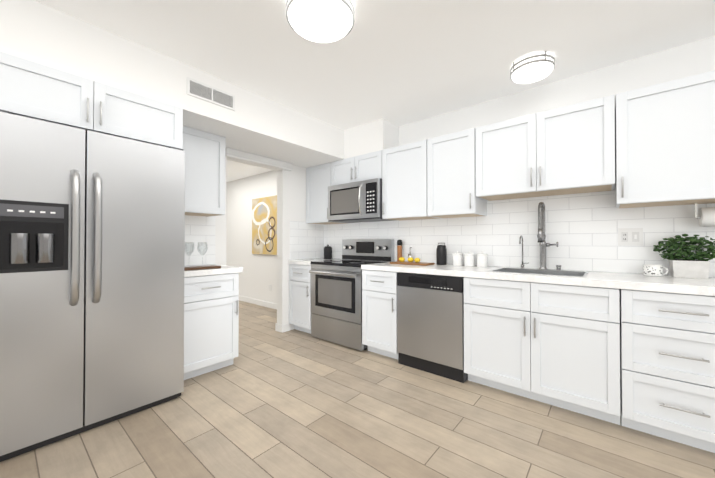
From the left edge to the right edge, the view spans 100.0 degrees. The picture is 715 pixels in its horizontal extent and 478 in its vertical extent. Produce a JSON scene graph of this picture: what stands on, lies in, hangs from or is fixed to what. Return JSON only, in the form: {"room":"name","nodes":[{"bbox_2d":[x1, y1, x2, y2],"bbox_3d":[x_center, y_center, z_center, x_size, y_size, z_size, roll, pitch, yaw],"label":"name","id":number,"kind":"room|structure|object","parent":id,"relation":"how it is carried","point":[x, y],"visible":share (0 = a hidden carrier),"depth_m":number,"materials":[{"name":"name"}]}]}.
{"room":"kitchen","nodes":[
{"label":"kitchen","id":0,"kind":"room"},
{"bbox_2d":[0,0,398,167],"bbox_3d":[-1.752,-1.188,1.928,1.295,0.360,5.470,0,-1,40],"label":"soffit","id":1,"kind":"structure","parent":0,"point":[51,37],"depth_m":2.30,"materials":[{"name":"white paint"}]},
{"bbox_2d":[187,77,234,110],"bbox_3d":[-1.203,-1.195,2.485,0.012,0.135,0.390,0,-1,40],"label":"ceiling vent","id":2,"kind":"object","parent":1,"relation":"in","point":[206,92],"visible":1,"depth_m":2.47,"materials":[{"name":"white plastic"}]},
{"bbox_2d":[227,160,271,181],"bbox_3d":[-2.599,-1.279,4.494,3.055,0.130,2.620,0,-1,40],"label":"ceiling","id":3,"kind":"structure","parent":0,"point":[236,170],"depth_m":5.28,"materials":[{"name":"white paint"}]},
{"bbox_2d":[215,157,305,329],"bbox_3d":[-2.295,-0.088,2.372,0.120,2.550,5.470,0,-1,40],"label":"wall","id":4,"kind":"structure","parent":0,"point":[291,195],"depth_m":3.91,"materials":[{"name":"white paint"}]},
{"bbox_2d":[0,52,182,148],"bbox_3d":[-1.937,-0.846,2.123,0.750,0.320,1.044,0,-1,40],"label":"upper cabinet","id":5,"kind":"object","parent":4,"relation":"attached to","point":[33,90],"visible":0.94,"depth_m":1.86,"materials":[{"name":"white paint"}]},
{"bbox_2d":[183,126,225,216],"bbox_3d":[-1.577,-0.618,2.841,0.380,0.762,0.513,0,-1,40],"label":"upper cabinet","id":6,"kind":"object","parent":4,"relation":"attached to","point":[204,173],"visible":0.42,"depth_m":2.79,"materials":[{"name":"white paint"}]},
{"bbox_2d":[184,215,323,265],"bbox_3d":[-1.203,0.020,3.578,0.007,0.545,2.203,0,-1,40],"label":"tile backsplash","id":7,"kind":"structure","parent":4,"relation":"attached to","point":[306,240],"depth_m":3.18,"materials":[{"name":"white tile"}]},
{"bbox_2d":[225,148,292,170],"bbox_3d":[-1.154,-0.946,3.604,0.057,0.088,0.887,0,-1,40],"label":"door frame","id":8,"kind":"structure","parent":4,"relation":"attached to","point":[246,156],"depth_m":3.54,"materials":[{"name":"white"}]},
{"bbox_2d":[0,300,714,477],"bbox_3d":[-1.137,1.208,1.391,9.490,0.060,5.710,0,-1,40],"label":"floor","id":9,"kind":"structure","parent":0,"point":[270,402],"depth_m":1.82,"materials":[{"name":"brown wood"}]},
{"bbox_2d":[0,109,184,461],"bbox_3d":[-1.871,0.252,2.106,0.860,1.865,0.950,0,-1,40],"label":"refrigerator","id":10,"kind":"object","parent":9,"relation":"on","point":[92,240],"visible":0.98,"depth_m":1.81,"materials":[{"name":"grey metal"}]},
{"bbox_2d":[184,273,238,379],"bbox_3d":[-1.484,0.752,2.764,0.606,0.876,0.533,0,-1,40],"label":"base cabinet","id":11,"kind":"object","parent":9,"relation":"on","point":[211,321],"visible":0.65,"depth_m":2.61,"materials":[{"name":"white paint"}]},
{"bbox_2d":[184,264,242,276],"bbox_3d":[-1.481,0.289,2.786,0.577,0.048,0.575,0,-1,40],"label":"countertop","id":12,"kind":"structure","parent":11,"relation":"on","point":[224,269],"depth_m":2.64,"materials":[{"name":"stone"}]},
{"bbox_2d":[185,242,193,266],"bbox_3d":[-1.553,0.147,2.766,0.088,0.235,0.088,0,-1,40],"label":"wine glass","id":13,"kind":"object","parent":12,"relation":"on","point":[192,250],"visible":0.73,"depth_m":2.77,"materials":[{"name":"clear glass"}]},
{"bbox_2d":[184,265,220,270],"bbox_3d":[-1.394,0.253,2.632,0.145,0.020,0.330,0,-1,40],"label":"serving board","id":14,"kind":"object","parent":12,"relation":"on","point":[200,267],"visible":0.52,"depth_m":2.61,"materials":[{"name":"brown wood"}]},
{"bbox_2d":[197,242,207,261],"bbox_3d":[-1.442,0.147,2.790,0.088,0.235,0.088,0,-1,40],"label":"wine glass","id":15,"kind":"object","parent":12,"relation":"on","point":[199,251],"visible":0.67,"depth_m":2.79,"materials":[{"name":"clear glass"}]},
{"bbox_2d":[289,264,311,333],"bbox_3d":[-0.544,0.764,4.024,0.431,0.876,0.670,0,-1,40],"label":"base cabinet","id":16,"kind":"object","parent":9,"relation":"on","point":[299,297],"visible":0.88,"depth_m":3.80,"materials":[{"name":"white paint"}]},
{"bbox_2d":[288,258,338,264],"bbox_3d":[-0.536,0.301,4.034,0.427,0.048,0.642,0,-1,40],"label":"countertop","id":17,"kind":"structure","parent":16,"relation":"on","point":[303,261],"depth_m":3.83,"materials":[{"name":"stone"}]},
{"bbox_2d":[324,245,331,258],"bbox_3d":[-0.412,0.177,4.177,0.116,0.200,0.116,0,-1,40],"label":"canister","id":18,"kind":"object","parent":17,"relation":"on","point":[327,251],"visible":1,"depth_m":4.13,"materials":[{"name":"black plastic"}]},
{"bbox_2d":[309,239,394,350],"bbox_3d":[-0.081,0.600,3.615,0.795,1.195,0.705,0,-1,40],"label":"range","id":19,"kind":"object","parent":9,"relation":"on","point":[336,301],"visible":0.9,"depth_m":3.44,"materials":[{"name":"grey metal"}]},
{"bbox_2d":[362,269,397,358],"bbox_3d":[0.404,0.756,3.232,0.426,0.876,0.670,0,-1,40],"label":"base cabinet","id":20,"kind":"object","parent":9,"relation":"on","point":[379,312],"visible":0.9,"depth_m":3.00,"materials":[{"name":"white paint"}]},
{"bbox_2d":[397,272,467,382],"bbox_3d":[0.822,0.754,2.900,0.628,0.874,0.642,0,-1,40],"label":"dishwasher","id":21,"kind":"object","parent":9,"relation":"on","point":[430,323],"visible":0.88,"depth_m":2.63,"materials":[{"name":"grey metal"}]},
{"bbox_2d":[464,277,620,424],"bbox_3d":[1.430,0.749,2.374,0.965,0.876,0.670,0,-1,40],"label":"base cabinet","id":22,"kind":"object","parent":9,"relation":"on","point":[557,345],"visible":0.98,"depth_m":2.09,"materials":[{"name":"white paint"}]},
{"bbox_2d":[361,262,714,295],"bbox_3d":[1.351,0.286,2.456,2.888,0.048,0.642,0,-1,40],"label":"countertop","id":23,"kind":"structure","parent":22,"relation":"on","point":[663,283],"depth_m":2.06,"materials":[{"name":"stone"}]},
{"bbox_2d":[397,240,401,260],"bbox_3d":[0.493,0.139,3.506,0.064,0.265,0.064,0,-1,40],"label":"pepper mill","id":24,"kind":"object","parent":23,"relation":"on","point":[399,248],"visible":0.79,"depth_m":3.48,"materials":[{"name":"brown wood"}]},
{"bbox_2d":[390,257,434,265],"bbox_3d":[0.580,0.233,3.204,0.430,0.072,0.200,0,-1,40],"label":"cutting board","id":25,"kind":"object","parent":23,"relation":"on","point":[410,260],"visible":1,"depth_m":3.19,"materials":[{"name":"brown wood"}]},
{"bbox_2d":[436,243,446,264],"bbox_3d":[0.877,0.153,3.132,0.104,0.228,0.104,0,-1,40],"label":"coffee canister","id":26,"kind":"object","parent":23,"relation":"on","point":[441,254],"visible":1,"depth_m":3.09,"materials":[{"name":"black plastic"}]},
{"bbox_2d":[452,251,462,265],"bbox_3d":[1.008,0.194,3.023,0.098,0.145,0.098,0,-1,40],"label":"canister","id":27,"kind":"object","parent":23,"relation":"on","point":[457,259],"visible":1,"depth_m":2.98,"materials":[{"name":"white ceramic"}]},
{"bbox_2d":[464,251,474,265],"bbox_3d":[1.100,0.194,2.946,0.098,0.145,0.098,0,-1,40],"label":"canister","id":28,"kind":"object","parent":23,"relation":"on","point":[469,258],"visible":1,"depth_m":2.91,"materials":[{"name":"white ceramic"}]},
{"bbox_2d":[477,252,487,266],"bbox_3d":[1.192,0.193,2.869,0.098,0.145,0.098,0,-1,40],"label":"canister","id":29,"kind":"object","parent":23,"relation":"on","point":[482,259],"visible":1,"depth_m":2.83,"materials":[{"name":"white ceramic"}]},
{"bbox_2d":[519,235,528,267],"bbox_3d":[1.469,0.116,2.650,0.064,0.296,0.119,0,-1,40],"label":"filter faucet","id":30,"kind":"object","parent":23,"relation":"on","point":[522,265],"visible":1,"depth_m":2.69,"materials":[{"name":"silver metal"}]},
{"bbox_2d":[491,268,587,276],"bbox_3d":[1.448,0.375,2.402,0.624,0.231,0.429,0,-1,40],"label":"sink basin","id":31,"kind":"object","parent":23,"relation":"in","point":[551,272],"visible":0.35,"depth_m":2.52,"materials":[{"name":"silver metal"}]},
{"bbox_2d":[537,202,557,269],"bbox_3d":[1.594,-0.026,2.518,0.144,0.576,0.182,0,-1,40],"label":"pull-down faucet","id":32,"kind":"object","parent":23,"relation":"on","point":[541,237],"visible":1,"depth_m":2.56,"materials":[{"name":"silver metal"}]},
{"bbox_2d":[643,264,668,276],"bbox_3d":[2.080,0.219,2.093,0.128,0.078,0.100,0,-1,40],"label":"mug","id":33,"kind":"object","parent":23,"relation":"on","point":[655,270],"visible":1,"depth_m":2.06,"materials":[{"name":"ceramic"}]},
{"bbox_2d":[653,234,714,278],"bbox_3d":[2.215,0.111,2.006,0.341,0.294,0.214,0,-1,40],"label":"potted plant","id":34,"kind":"object","parent":23,"relation":"on","point":[690,266],"visible":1,"depth_m":1.98,"materials":[{"name":"plant"}]},
{"bbox_2d":[620,289,714,452],"bbox_3d":[1.999,0.744,1.898,0.510,0.876,0.670,0,-1,40],"label":"base cabinet","id":35,"kind":"object","parent":9,"relation":"on","point":[667,365],"visible":1,"depth_m":1.71,"materials":[{"name":"white paint"}]},
{"bbox_2d":[35,0,714,130],"bbox_3d":[-1.137,-1.412,1.415,9.490,0.080,5.710,0,-1,40],"label":"ceiling","id":36,"kind":"structure","parent":0,"point":[398,63],"depth_m":2.10,"materials":[{"name":"white paint"}]},
{"bbox_2d":[286,0,354,42],"bbox_3d":[-0.217,-1.313,1.773,0.400,0.110,0.400,0,-1,40],"label":"ceiling light","id":37,"kind":"object","parent":36,"relation":"attached to","point":[323,21],"visible":0.98,"depth_m":1.73,"materials":[{"name":"white glass"}]},
{"bbox_2d":[510,51,554,83],"bbox_3d":[1.352,-1.308,2.325,0.300,0.110,0.300,0,-1,40],"label":"ceiling light","id":38,"kind":"object","parent":36,"relation":"attached to","point":[532,68],"visible":1,"depth_m":2.25,"materials":[{"name":"white glass"}]},
{"bbox_2d":[226,36,714,303],"bbox_3d":[0.656,-0.078,3.547,9.490,2.550,0.120,0,-1,40],"label":"wall","id":39,"kind":"structure","parent":0,"point":[257,275],"depth_m":2.92,"materials":[{"name":"white paint"}]},
{"bbox_2d":[238,295,276,308],"bbox_3d":[-1.763,1.167,5.471,3.055,0.095,0.015,0,-1,40],"label":"baseboard","id":40,"kind":"structure","parent":39,"relation":"attached to","point":[250,300],"depth_m":5.51,"materials":[{"name":"white wood"}]},
{"bbox_2d":[252,195,276,254],"bbox_3d":[-1.642,-0.236,5.368,0.850,1.020,0.034,0,-1,40],"label":"painting","id":41,"kind":"object","parent":39,"relation":"attached to","point":[264,225],"visible":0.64,"depth_m":5.36,"materials":[{"name":"fabric"}]},
{"bbox_2d":[306,162,343,224],"bbox_3d":[-0.430,-0.602,4.130,0.487,0.772,0.380,0,-1,40],"label":"upper cabinet","id":42,"kind":"object","parent":39,"relation":"attached to","point":[318,180],"visible":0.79,"depth_m":4.03,"materials":[{"name":"white paint"}]},
{"bbox_2d":[331,150,381,185],"bbox_3d":[0.066,-0.831,3.718,0.794,0.320,0.380,0,-1,40],"label":"upper cabinet","id":43,"kind":"object","parent":39,"relation":"attached to","point":[367,166],"visible":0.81,"depth_m":3.57,"materials":[{"name":"white paint"}]},
{"bbox_2d":[328,178,394,222],"bbox_3d":[0.040,-0.447,3.683,0.792,0.446,0.460,0,-1,40],"label":"over-the-range microwave","id":44,"kind":"object","parent":43,"relation":"attached to","point":[356,202],"visible":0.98,"depth_m":3.51,"materials":[{"name":"grey metal"}]},
{"bbox_2d":[382,139,438,220],"bbox_3d":[0.582,-0.609,3.284,0.542,0.772,0.380,0,-1,40],"label":"upper cabinet","id":45,"kind":"object","parent":39,"relation":"attached to","point":[404,182],"visible":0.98,"depth_m":3.16,"materials":[{"name":"white paint"}]},
{"bbox_2d":[427,128,486,217],"bbox_3d":[0.973,-0.612,2.957,0.467,0.772,0.380,0,-1,40],"label":"upper cabinet","id":46,"kind":"object","parent":39,"relation":"attached to","point":[451,175],"visible":1,"depth_m":2.83,"materials":[{"name":"white paint"}]},
{"bbox_2d":[324,190,714,277],"bbox_3d":[1.066,-0.059,3.122,4.075,0.695,0.007,0,-1,40],"label":"tile backsplash","id":47,"kind":"structure","parent":39,"relation":"attached to","point":[581,229],"depth_m":2.59,"materials":[{"name":"white tile"}]},
{"bbox_2d":[618,228,642,245],"bbox_3d":[2.068,-0.016,2.273,0.140,0.133,0.008,0,-1,40],"label":"outlet","id":48,"kind":"object","parent":47,"relation":"attached to","point":[630,236],"visible":1,"depth_m":2.27,"materials":[{"name":"white plastic"}]},
{"bbox_2d":[475,95,614,200],"bbox_3d":[1.520,-0.690,2.501,0.949,0.625,0.380,0,-1,40],"label":"upper cabinet","id":49,"kind":"object","parent":39,"relation":"attached to","point":[568,149],"visible":1,"depth_m":2.34,"materials":[{"name":"white paint"}]},
{"bbox_2d":[615,70,714,207],"bbox_3d":[2.166,-0.624,1.959,0.727,0.767,0.380,0,-1,40],"label":"upper cabinet","id":50,"kind":"object","parent":39,"relation":"attached to","point":[664,143],"visible":1,"depth_m":1.93,"materials":[{"name":"white paint"}]},
{"bbox_2d":[694,203,714,226],"bbox_3d":[2.346,-0.160,1.874,0.320,0.159,0.124,0,-1,40],"label":"paper towel holder","id":51,"kind":"object","parent":50,"relation":"attached to","point":[705,217],"visible":1,"depth_m":1.92,"materials":[{"name":"white paper"}]}
]}

